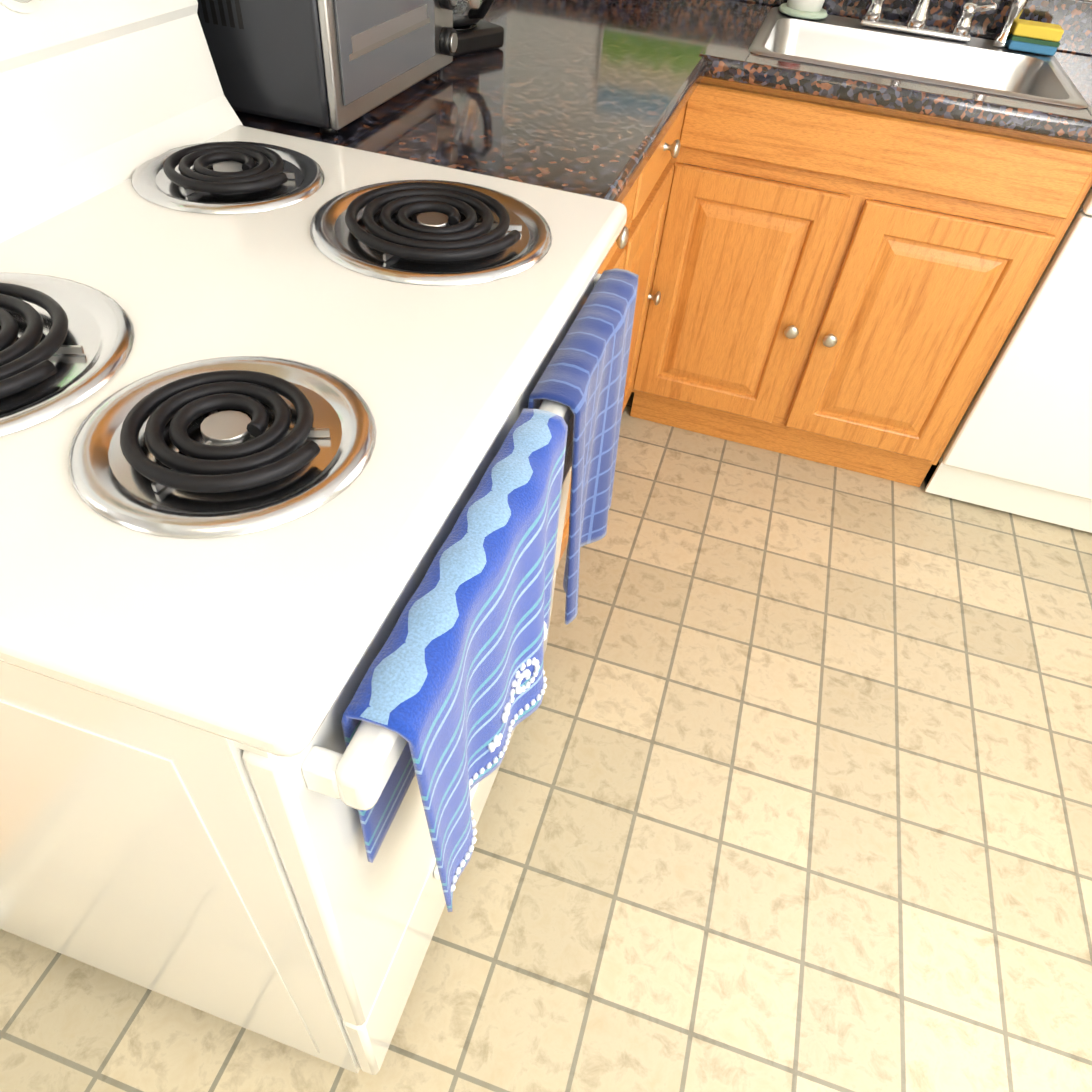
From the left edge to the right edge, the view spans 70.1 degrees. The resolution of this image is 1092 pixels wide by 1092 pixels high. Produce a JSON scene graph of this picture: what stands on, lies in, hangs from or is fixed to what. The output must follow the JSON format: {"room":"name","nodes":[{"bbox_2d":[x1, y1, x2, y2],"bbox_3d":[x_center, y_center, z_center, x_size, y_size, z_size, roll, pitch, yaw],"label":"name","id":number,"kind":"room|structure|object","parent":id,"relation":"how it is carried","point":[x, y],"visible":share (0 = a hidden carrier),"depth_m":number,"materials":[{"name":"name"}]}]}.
{"room":"kitchen","nodes":[
{"label":"kitchen","id":0,"kind":"room"},
{"bbox_2d":[0,392,1091,1091],"bbox_3d":[0.755,1.409,0.535,3.780,0.050,5.720,16,46,9],"label":"floor","id":1,"kind":"structure","parent":0,"point":[790,790],"depth_m":1.36,"materials":[{"name":"tile"}]},
{"bbox_2d":[0,0,626,1074],"bbox_3d":[-0.336,-0.005,0.943,0.665,1.194,0.773,16,46,9],"label":"stove","id":2,"kind":"object","parent":1,"relation":"on","point":[264,398],"visible":0.96,"depth_m":0.64,"materials":[{"name":"white metal"},{"name":"chrome"},{"name":"black metal"}]},
{"bbox_2d":[341,409,567,911],"bbox_3d":[-0.050,0.103,0.712,0.081,0.309,0.357,16,46,9],"label":"striped towel","id":3,"kind":"object","parent":2,"relation":"hanging from","point":[452,687],"visible":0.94,"depth_m":0.63,"materials":[{"name":"blue fabric"}]},
{"bbox_2d":[528,268,638,624],"bbox_3d":[0.051,-0.118,0.966,0.078,0.339,0.295,16,46,9],"label":"towel","id":4,"kind":"object","parent":2,"relation":"hanging from","point":[583,376],"visible":0.83,"depth_m":0.89,"materials":[{"name":"blue fabric"}]},
{"bbox_2d":[559,105,685,561],"bbox_3d":[-0.151,-0.451,1.636,0.603,0.874,0.877,16,46,9],"label":"base cabinet","id":5,"kind":"object","parent":1,"relation":"on","point":[635,247],"depth_m":1.56,"materials":[{"name":"brown wood"}]},
{"bbox_2d":[234,0,745,202],"bbox_3d":[-0.092,-0.780,1.253,0.660,0.138,0.810,16,46,9],"label":"countertop","id":6,"kind":"structure","parent":5,"relation":"on","point":[588,97],"depth_m":1.25,"materials":[{"name":"stone"}]},
{"bbox_2d":[197,0,457,135],"bbox_3d":[-0.294,-0.762,1.103,0.257,0.215,0.401,16,46,9],"label":"toaster oven","id":7,"kind":"object","parent":6,"relation":"on","point":[329,67],"visible":0.92,"depth_m":1.00,"materials":[{"name":"black metal"}]},
{"bbox_2d":[453,0,503,57],"bbox_3d":[-0.173,-1.025,1.301,0.248,0.325,0.180,33,50,24],"label":"coffee maker","id":8,"kind":"object","parent":6,"relation":"on","point":[475,34],"visible":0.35,"depth_m":1.36,"materials":[{"name":"black plastic"}]},
{"bbox_2d":[630,77,1091,486],"bbox_3d":[0.719,-0.730,2.015,0.822,0.874,0.630,16,46,9],"label":"base cabinet","id":9,"kind":"object","parent":1,"relation":"on","point":[854,326],"visible":0.96,"depth_m":1.74,"materials":[{"name":"brown wood"}]},
{"bbox_2d":[726,0,1091,143],"bbox_3d":[1.056,-1.000,1.604,2.617,0.138,0.646,16,46,9],"label":"countertop","id":10,"kind":"structure","parent":9,"relation":"on","point":[1074,51],"depth_m":1.51,"materials":[{"name":"stone"}]},
{"bbox_2d":[748,7,1088,107],"bbox_3d":[0.782,-1.014,1.745,0.652,0.169,0.512,16,46,9],"label":"sink","id":11,"kind":"object","parent":10,"relation":"in","point":[973,64],"visible":0.29,"depth_m":1.79,"materials":[{"name":"silver metal"}]},
{"bbox_2d":[778,0,827,19],"bbox_3d":[0.617,-1.313,1.819,0.119,0.119,0.119,16,46,9],"label":"dish","id":12,"kind":"object","parent":11,"relation":"on","point":[809,9],"visible":0.98,"depth_m":1.82,"materials":[{"name":"white ceramic"}]},
{"bbox_2d":[1007,19,1063,55],"bbox_3d":[1.103,-1.151,1.762,0.102,0.050,0.066,16,46,9],"label":"sponges","id":13,"kind":"object","parent":11,"relation":"on","point":[1036,37],"visible":0.79,"depth_m":1.74,"materials":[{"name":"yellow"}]},
{"bbox_2d":[860,0,1027,47],"bbox_3d":[0.880,-1.243,1.665,0.363,0.281,0.200,16,46,9],"label":"faucet","id":14,"kind":"object","parent":10,"relation":"on","point":[916,23],"visible":1,"depth_m":1.78,"materials":[{"name":"silver metal"}]},
{"bbox_2d":[924,186,1091,532],"bbox_3d":[1.428,-0.537,1.904,0.654,0.874,0.605,16,46,9],"label":"dishwasher","id":15,"kind":"object","parent":1,"relation":"on","point":[1020,442],"visible":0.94,"depth_m":1.82,"materials":[{"name":"white plastic"}]}
]}

